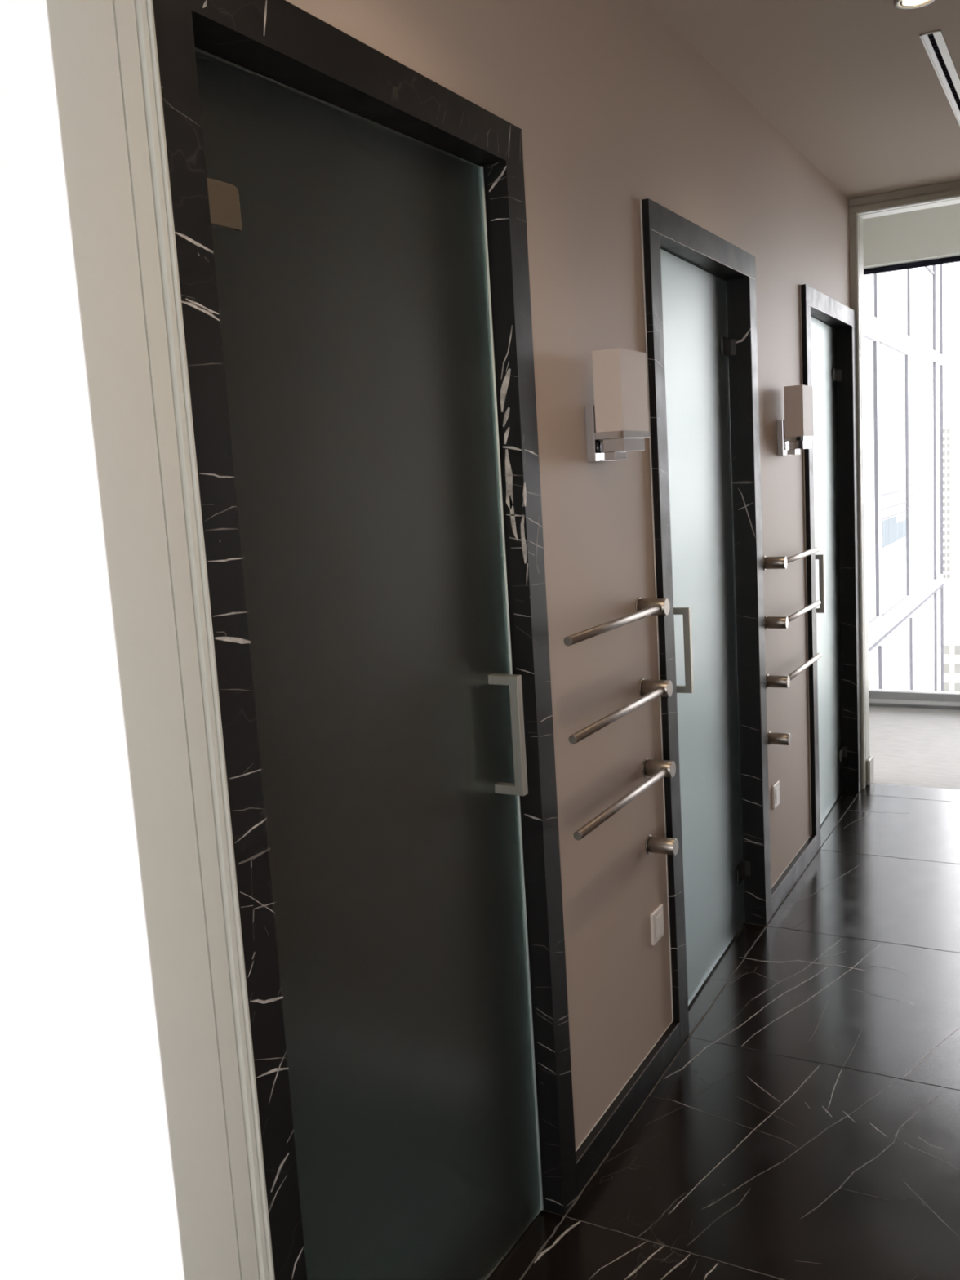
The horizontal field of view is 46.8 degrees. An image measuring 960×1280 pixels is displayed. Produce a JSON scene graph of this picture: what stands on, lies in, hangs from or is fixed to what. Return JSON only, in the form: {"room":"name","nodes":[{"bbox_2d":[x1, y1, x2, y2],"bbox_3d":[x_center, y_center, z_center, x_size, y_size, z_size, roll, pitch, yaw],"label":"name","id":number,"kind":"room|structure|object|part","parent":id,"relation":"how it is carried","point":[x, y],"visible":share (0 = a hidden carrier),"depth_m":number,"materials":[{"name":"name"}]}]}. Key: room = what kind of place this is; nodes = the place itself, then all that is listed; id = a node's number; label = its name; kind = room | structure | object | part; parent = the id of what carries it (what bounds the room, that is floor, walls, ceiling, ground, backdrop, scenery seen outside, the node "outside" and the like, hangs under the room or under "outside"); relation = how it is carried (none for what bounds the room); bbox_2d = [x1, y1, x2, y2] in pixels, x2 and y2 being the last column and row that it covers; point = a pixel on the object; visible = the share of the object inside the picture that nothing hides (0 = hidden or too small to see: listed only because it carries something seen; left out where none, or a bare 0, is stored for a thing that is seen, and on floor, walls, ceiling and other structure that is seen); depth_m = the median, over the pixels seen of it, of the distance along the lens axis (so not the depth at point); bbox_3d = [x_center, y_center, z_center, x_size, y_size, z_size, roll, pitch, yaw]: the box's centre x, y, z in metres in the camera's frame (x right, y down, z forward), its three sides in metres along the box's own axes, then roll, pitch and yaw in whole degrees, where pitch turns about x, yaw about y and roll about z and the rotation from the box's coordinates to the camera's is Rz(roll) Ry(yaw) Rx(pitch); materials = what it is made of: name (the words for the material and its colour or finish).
{"room":"bathroom","nodes":[
{"label":"bathroom","id":0,"kind":"room"},
{"bbox_2d":[0,0,185,1279],"bbox_3d":[-1.767,0.016,2.060,3.230,2.609,0.150,1,9,29],"label":"wall","id":1,"kind":"structure","parent":0,"point":[87,1186],"depth_m":1.28,"materials":[{"name":"white paint"}]},
{"bbox_2d":[285,0,850,1150],"bbox_3d":[0.591,-0.289,3.187,0.155,2.609,4.160,1,9,29],"label":"wall","id":2,"kind":"structure","parent":0,"point":[614,109],"depth_m":2.52,"materials":[{"name":"beige paint"}]},
{"bbox_2d":[152,0,577,1279],"bbox_3d":[-0.161,0.187,1.829,0.176,2.140,0.944,1,9,29],"label":"door surround","id":3,"kind":"object","parent":2,"relation":"attached to","point":[279,41],"visible":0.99,"depth_m":1.51,"materials":[{"name":"black stone"}]},
{"bbox_2d":[195,47,543,1279],"bbox_3d":[-0.138,0.220,1.818,0.134,2.058,0.792,1,9,31],"label":"door","id":4,"kind":"structure","parent":3,"relation":"attached to","point":[350,250],"depth_m":1.77,"materials":[{"name":"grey glass"}]},
{"bbox_3d":[0.052,0.176,2.066,0.062,0.226,0.018,1,9,31],"label":"pull handle","id":5,"kind":"part","parent":4,"relation":"part of","materials":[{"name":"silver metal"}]},
{"bbox_2d":[563,597,669,645],"bbox_3d":[0.288,-0.040,2.419,0.070,0.047,0.558,1,9,29],"label":"towel bar","id":6,"kind":"object","parent":2,"relation":"attached to","point":[645,607],"visible":1,"depth_m":2.44,"materials":[{"name":"silver metal"}]},
{"bbox_3d":[0.413,-0.079,2.639,0.066,0.040,0.040,1,9,29],"label":"post","id":7,"kind":"part","parent":6,"relation":"part of","materials":[{"name":"silver metal"}]},
{"bbox_2d":[584,347,649,462],"bbox_3d":[0.291,-0.501,2.385,0.094,0.227,0.155,1,9,29],"label":"wall sconce","id":8,"kind":"object","parent":2,"relation":"attached to","point":[616,424],"visible":1,"depth_m":2.33,"materials":[{"name":"silver metal"}]},
{"bbox_3d":[0.302,-0.530,2.374,0.062,0.168,0.151,1,9,29],"label":"lamp shade","id":9,"kind":"part","parent":8,"relation":"part of","materials":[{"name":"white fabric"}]},
{"bbox_2d":[594,430,649,439],"bbox_3d":[0.307,-0.440,2.386,0.066,0.014,0.155,1,9,29],"label":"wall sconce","id":10,"kind":"object","parent":8,"relation":"on","point":[598,434],"depth_m":2.33,"materials":[{"name":"silver metal"}]},
{"bbox_2d":[568,678,672,744],"bbox_3d":[0.300,0.155,2.447,0.070,0.047,0.558,1,9,29],"label":"towel bar","id":11,"kind":"object","parent":2,"relation":"attached to","point":[649,690],"visible":1,"depth_m":2.48,"materials":[{"name":"silver metal"}]},
{"bbox_3d":[0.425,0.116,2.666,0.066,0.040,0.040,1,9,29],"label":"post","id":12,"kind":"part","parent":11,"relation":"part of","materials":[{"name":"silver metal"}]},
{"bbox_2d":[573,757,675,839],"bbox_3d":[0.312,0.350,2.474,0.070,0.047,0.558,1,9,29],"label":"towel bar","id":13,"kind":"object","parent":2,"relation":"attached to","point":[656,770],"visible":1,"depth_m":2.51,"materials":[{"name":"silver metal"}]},
{"bbox_3d":[0.437,0.312,2.694,0.066,0.040,0.040,1,9,29],"label":"post","id":14,"kind":"part","parent":13,"relation":"part of","materials":[{"name":"silver metal"}]},
{"bbox_2d":[575,1020,680,1195],"bbox_3d":[0.356,1.086,2.627,0.020,0.076,0.664,1,9,29],"label":"baseboard","id":15,"kind":"structure","parent":2,"relation":"attached to","point":[589,1154],"depth_m":2.58,"materials":[{"name":"black stone"}]},
{"bbox_2d":[649,903,663,946],"bbox_3d":[0.446,0.715,2.785,0.011,0.082,0.076,1,9,29],"label":"light switch","id":16,"kind":"object","parent":2,"relation":"attached to","point":[656,917],"visible":1,"depth_m":2.77,"materials":[{"name":"beige plastic"}]},
{"bbox_2d":[645,834,678,855],"bbox_3d":[0.448,0.504,2.722,0.070,0.047,0.047,1,9,29],"label":"peg","id":17,"kind":"object","parent":2,"relation":"attached to","point":[660,845],"visible":1,"depth_m":2.71,"materials":[{"name":"silver metal"}]},
{"bbox_2d":[640,198,771,1048],"bbox_3d":[0.613,-0.056,3.208,0.179,2.140,0.941,1,9,29],"label":"door surround","id":18,"kind":"object","parent":2,"relation":"attached to","point":[663,228],"visible":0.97,"depth_m":3.39,"materials":[{"name":"black stone"}]},
{"bbox_2d":[660,248,750,1005],"bbox_3d":[0.636,-0.024,3.206,0.134,2.058,0.788,1,9,27],"label":"door","id":19,"kind":"structure","parent":18,"relation":"attached to","point":[698,347],"depth_m":3.22,"materials":[{"name":"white glass"}]},
{"bbox_3d":[0.526,0.027,2.917,0.062,0.226,0.018,1,9,27],"label":"pull handle","id":20,"kind":"part","parent":19,"relation":"part of","materials":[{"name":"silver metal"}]},
{"bbox_2d":[771,780,779,808],"bbox_3d":[1.016,0.531,3.803,0.011,0.082,0.076,1,9,29],"label":"light switch","id":21,"kind":"object","parent":2,"relation":"attached to","point":[775,787],"visible":1,"depth_m":3.79,"materials":[{"name":"beige plastic"}]},
{"bbox_2d":[767,731,791,745],"bbox_3d":[1.001,0.331,3.711,0.070,0.047,0.047,1,9,29],"label":"peg","id":22,"kind":"object","parent":2,"relation":"attached to","point":[773,738],"visible":0.98,"depth_m":3.70,"materials":[{"name":"silver metal"}]},
{"bbox_2d":[762,546,819,569],"bbox_3d":[1.089,-0.291,3.849,0.070,0.047,0.558,1,9,29],"label":"towel bar","id":23,"kind":"object","parent":2,"relation":"attached to","point":[768,562],"visible":0.99,"depth_m":3.62,"materials":[{"name":"silver metal"}]},
{"bbox_3d":[0.967,-0.253,3.628,0.066,0.040,0.040,1,9,29],"label":"post","id":24,"kind":"part","parent":23,"relation":"part of","materials":[{"name":"silver metal"}]},
{"bbox_3d":[1.116,-0.294,3.856,0.018,0.018,0.517,1,9,29],"label":"rod","id":25,"kind":"part","parent":23,"relation":"part of","materials":[{"name":"silver metal"}]},
{"bbox_2d":[764,600,821,629],"bbox_3d":[1.101,-0.097,3.876,0.070,0.047,0.558,1,9,29],"label":"towel bar","id":26,"kind":"object","parent":2,"relation":"attached to","point":[770,622],"visible":1,"depth_m":3.65,"materials":[{"name":"silver metal"}]},
{"bbox_3d":[0.979,-0.058,3.655,0.066,0.040,0.040,1,9,29],"label":"post","id":27,"kind":"part","parent":26,"relation":"part of","materials":[{"name":"silver metal"}]},
{"bbox_3d":[1.128,-0.099,3.884,0.018,0.018,0.517,1,9,29],"label":"rod","id":28,"kind":"part","parent":26,"relation":"part of","materials":[{"name":"silver metal"}]},
{"bbox_2d":[771,834,816,917],"bbox_3d":[1.133,0.843,4.013,0.020,0.076,0.681,1,9,29],"label":"baseboard","id":29,"kind":"structure","parent":2,"relation":"attached to","point":[780,889],"depth_m":3.98,"materials":[{"name":"black stone"}]},
{"bbox_2d":[765,653,822,688],"bbox_3d":[1.113,0.099,3.904,0.070,0.047,0.558,1,9,29],"label":"towel bar","id":30,"kind":"object","parent":2,"relation":"attached to","point":[771,681],"visible":1,"depth_m":3.68,"materials":[{"name":"silver metal"}]},
{"bbox_3d":[0.991,0.138,3.683,0.066,0.040,0.040,1,9,29],"label":"post","id":31,"kind":"part","parent":30,"relation":"part of","materials":[{"name":"silver metal"}]},
{"bbox_3d":[1.140,0.096,3.911,0.018,0.018,0.517,1,9,29],"label":"rod","id":32,"kind":"part","parent":30,"relation":"part of","materials":[{"name":"silver metal"}]},
{"bbox_2d":[777,384,814,455],"bbox_3d":[1.074,-0.747,3.784,0.094,0.227,0.155,1,9,29],"label":"wall sconce","id":33,"kind":"object","parent":2,"relation":"attached to","point":[795,433],"visible":1,"depth_m":3.72,"materials":[{"name":"silver metal"}]},
{"bbox_3d":[1.085,-0.776,3.773,0.062,0.168,0.151,1,9,29],"label":"lamp shade","id":34,"kind":"part","parent":33,"relation":"part of","materials":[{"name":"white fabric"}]},
{"bbox_2d":[784,435,814,441],"bbox_3d":[1.091,-0.686,3.785,0.066,0.014,0.155,1,9,29],"label":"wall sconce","id":35,"kind":"object","parent":33,"relation":"on","point":[787,438],"depth_m":3.73,"materials":[{"name":"silver metal"}]},
{"bbox_2d":[800,284,861,853],"bbox_3d":[1.392,-0.301,4.603,0.175,2.140,0.940,1,9,29],"label":"door surround","id":36,"kind":"object","parent":2,"relation":"attached to","point":[815,304],"visible":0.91,"depth_m":4.83,"materials":[{"name":"black stone"}]},
{"bbox_2d":[810,315,847,824],"bbox_3d":[1.416,-0.269,4.600,0.134,2.058,0.788,1,9,27],"label":"door","id":37,"kind":"structure","parent":36,"relation":"attached to","point":[824,374],"depth_m":4.68,"materials":[{"name":"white glass"}]},
{"bbox_3d":[1.306,-0.218,4.311,0.062,0.226,0.018,1,9,27],"label":"pull handle","id":38,"kind":"part","parent":37,"relation":"part of","materials":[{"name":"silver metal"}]},
{"bbox_2d":[487,706,959,1279],"bbox_3d":[2.448,0.943,3.213,3.700,0.060,6.420,1,9,29],"label":"floor","id":39,"kind":"structure","parent":0,"point":[805,1125],"depth_m":2.67,"materials":[{"name":"black tile"}]},
{"bbox_2d":[863,255,959,709],"bbox_3d":[3.907,-0.851,5.779,3.700,2.592,0.100,1,9,29],"label":"window","id":40,"kind":"structure","parent":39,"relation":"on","point":[877,697],"depth_m":6.64,"materials":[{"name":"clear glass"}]},
{"bbox_3d":[3.829,-2.123,5.599,3.700,0.018,0.100,1,9,29],"label":"head rail","id":41,"kind":"part","parent":40,"relation":"part of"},
{"bbox_3d":[3.986,0.357,5.959,3.700,0.044,0.080,1,9,29],"label":"sill rail","id":42,"kind":"part","parent":40,"relation":"part of","materials":[{"name":"grey metal"}]},
{"bbox_3d":[3.993,0.415,5.971,3.700,0.026,0.070,1,9,29],"label":"sill","id":43,"kind":"part","parent":40,"relation":"part of","materials":[{"name":"grey metal"}]},
{"bbox_2d":[644,0,959,199],"bbox_3d":[1.050,-1.618,2.696,1.395,0.100,4.164,1,9,29],"label":"ceiling","id":44,"kind":"structure","parent":0,"point":[855,86],"depth_m":3.22,"materials":[{"name":"paint"}]},
{"bbox_2d":[893,0,934,9],"bbox_3d":[1.069,-1.570,2.720,0.100,0.005,0.100,1,9,29],"label":"recessed light","id":45,"kind":"object","parent":44,"relation":"in","point":[900,4],"visible":1,"depth_m":2.74,"materials":[{"name":"grey paint"}]},
{"bbox_2d":[919,30,959,126],"bbox_3d":[1.507,-1.708,3.500,0.052,0.004,1.300,1,9,29],"label":"ceiling vent","id":46,"kind":"object","parent":44,"relation":"in","point":[934,42],"visible":1,"depth_m":3.20,"materials":[{"name":"white metal"}]},
{"bbox_3d":[2.083,-0.777,4.766,5.900,2.950,0.152,1,9,29],"label":"wall","id":47,"kind":"structure","parent":0,"visible":0},
{"bbox_2d":[866,755,873,785],"bbox_3d":[1.693,0.608,5.275,0.326,0.118,0.100,1,9,29],"label":"baseboard","id":48,"kind":"structure","parent":47,"relation":"attached to","point":[870,761],"depth_m":5.17,"materials":[{"name":"grey paint"}]},
{"bbox_2d":[848,180,959,788],"bbox_3d":[2.189,-0.606,4.736,1.120,2.609,0.152,1,9,29],"label":"door frame","id":49,"kind":"structure","parent":47,"relation":"attached to","point":[946,193],"depth_m":4.87,"materials":[{"name":"grey paint"}]},
{"bbox_3d":[1.116,0.065,0.455,3.370,2.609,0.150,1,9,29],"label":"wall","id":50,"kind":"structure","parent":0,"visible":0},
{"bbox_2d":[47,0,275,1279],"bbox_3d":[0.108,0.047,1.019,1.120,2.609,0.152,1,9,29],"label":"door frame","id":51,"kind":"structure","parent":50,"relation":"attached to","point":[105,56],"depth_m":1.26,"materials":[{"name":"grey paint"}]},
{"label":"outside","id":52,"kind":"structure","parent":0,"visible":0},
{"bbox_2d":[943,602,959,692],"bbox_3d":[88.596,6.674,162.942,38.400,23.500,25.400,1,9,29],"label":"tower","id":53,"kind":"structure","parent":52,"point":[952,615],"depth_m":159.49,"materials":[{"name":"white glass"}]},
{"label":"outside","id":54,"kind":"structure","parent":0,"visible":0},
{"bbox_2d":[943,503,959,613],"bbox_3d":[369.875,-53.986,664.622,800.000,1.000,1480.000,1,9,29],"label":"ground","id":55,"kind":"structure","parent":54,"point":[951,585],"depth_m":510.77,"materials":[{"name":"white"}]},
{"bbox_2d":[942,409,959,577],"bbox_3d":[242.533,-65.333,571.359,5.100,103.000,40.400,1,9,29],"label":"tower","id":56,"kind":"structure","parent":55,"relation":"on","point":[950,420],"depth_m":556.67,"materials":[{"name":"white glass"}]},
{"bbox_3d":[2.502,-2.430,5.366,6.000,0.100,1.790,1,9,29],"label":"ceiling","id":57,"kind":"structure","parent":0,"visible":0},
{"bbox_2d":[862,203,959,269],"bbox_3d":[3.803,-2.304,5.547,3.700,0.358,0.220,1,9,29],"label":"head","id":58,"kind":"structure","parent":57,"relation":"attached to","point":[934,233],"depth_m":6.21},
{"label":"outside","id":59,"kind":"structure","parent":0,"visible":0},
{"bbox_2d":[863,264,943,691],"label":"window","id":60,"kind":"structure","parent":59,"point":[903,309],"depth_m":11.39,"materials":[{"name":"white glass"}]},
{"bbox_3d":[4.072,-1.085,10.881,0.006,0.250,1.450,1,9,29],"label":"spandrel panel","id":61,"kind":"part","parent":60,"relation":"part of","materials":[{"name":"glass"}]}
]}

